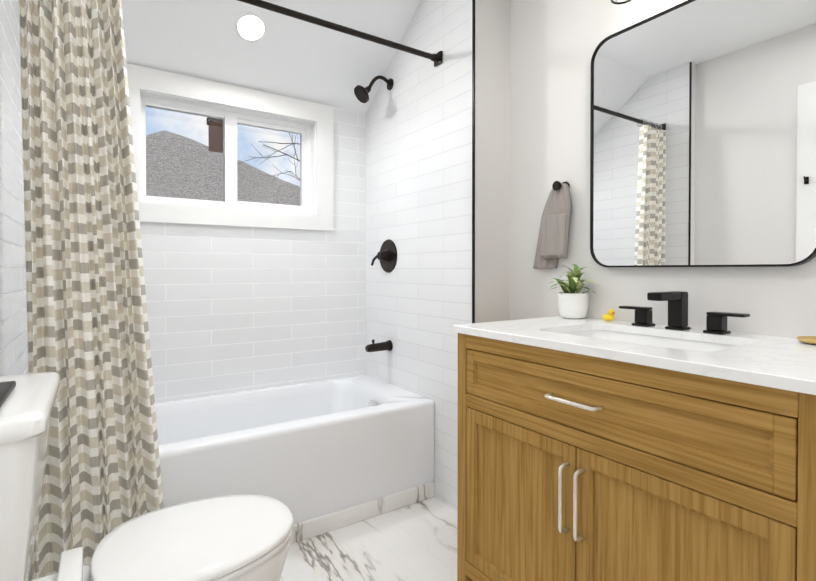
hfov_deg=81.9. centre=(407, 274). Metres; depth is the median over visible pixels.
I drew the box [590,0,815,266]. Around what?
mirror
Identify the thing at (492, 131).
wall
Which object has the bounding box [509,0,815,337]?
wall
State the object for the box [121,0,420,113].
ceiling
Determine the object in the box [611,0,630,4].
sconce
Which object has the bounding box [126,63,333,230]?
window
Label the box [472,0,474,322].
trim
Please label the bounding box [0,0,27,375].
wall tile
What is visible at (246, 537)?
toilet
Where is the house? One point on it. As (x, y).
(187, 171)
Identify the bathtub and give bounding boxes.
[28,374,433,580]
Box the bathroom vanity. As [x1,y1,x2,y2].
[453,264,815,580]
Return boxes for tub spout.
[365,340,392,351]
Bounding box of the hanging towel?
[533,183,571,267]
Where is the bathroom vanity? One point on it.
(608, 447)
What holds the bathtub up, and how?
on the floor
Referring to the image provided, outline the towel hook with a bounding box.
[552,181,569,190]
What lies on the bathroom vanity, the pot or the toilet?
the pot
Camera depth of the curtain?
1.43 m
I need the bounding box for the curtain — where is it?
[19,0,163,579]
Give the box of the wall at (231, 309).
[140,107,365,402]
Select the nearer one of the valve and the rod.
the rod
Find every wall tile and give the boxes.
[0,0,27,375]
[366,0,471,510]
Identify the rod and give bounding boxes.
[237,0,442,66]
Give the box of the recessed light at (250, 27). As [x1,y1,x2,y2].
[234,12,266,42]
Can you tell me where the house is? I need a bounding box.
[146,117,299,205]
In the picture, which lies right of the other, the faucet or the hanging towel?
the faucet
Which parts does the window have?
glass, frame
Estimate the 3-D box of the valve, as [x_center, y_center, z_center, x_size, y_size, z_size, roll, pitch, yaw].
[-0.136,-0.103,2.562,0.068,0.184,0.184,0,1,-34]
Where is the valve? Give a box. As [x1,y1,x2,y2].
[371,239,396,272]
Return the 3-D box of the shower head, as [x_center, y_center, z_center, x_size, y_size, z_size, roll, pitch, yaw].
[-0.183,-0.985,2.492,0.216,0.164,0.096,0,1,-34]
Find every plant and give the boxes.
[548,264,595,293]
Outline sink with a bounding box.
[563,330,737,350]
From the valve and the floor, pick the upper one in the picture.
the valve
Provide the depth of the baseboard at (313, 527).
2.01 m
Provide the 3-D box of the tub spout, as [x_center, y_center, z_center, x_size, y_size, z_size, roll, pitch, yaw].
[-0.161,0.383,2.533,0.148,0.070,0.060,0,1,-34]
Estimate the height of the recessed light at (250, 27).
0.084 m
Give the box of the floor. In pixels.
[279,497,456,580]
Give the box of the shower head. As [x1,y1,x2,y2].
[354,75,393,102]
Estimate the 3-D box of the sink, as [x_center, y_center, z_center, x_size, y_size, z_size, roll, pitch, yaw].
[0.650,0.258,1.319,0.338,0.134,0.498,0,1,-34]
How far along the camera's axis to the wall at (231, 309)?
2.46 m
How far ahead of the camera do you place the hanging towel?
1.84 m
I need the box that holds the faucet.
[619,291,749,334]
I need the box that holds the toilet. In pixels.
[0,372,293,580]
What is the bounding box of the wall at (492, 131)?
[475,0,509,322]
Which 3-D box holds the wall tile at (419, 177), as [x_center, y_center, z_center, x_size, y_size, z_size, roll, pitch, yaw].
[0.153,-0.297,2.488,0.333,2.700,0.958,0,1,-34]
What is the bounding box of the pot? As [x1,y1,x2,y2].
[558,292,588,318]
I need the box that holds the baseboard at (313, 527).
[290,481,434,544]
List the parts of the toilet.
handle, tank, seat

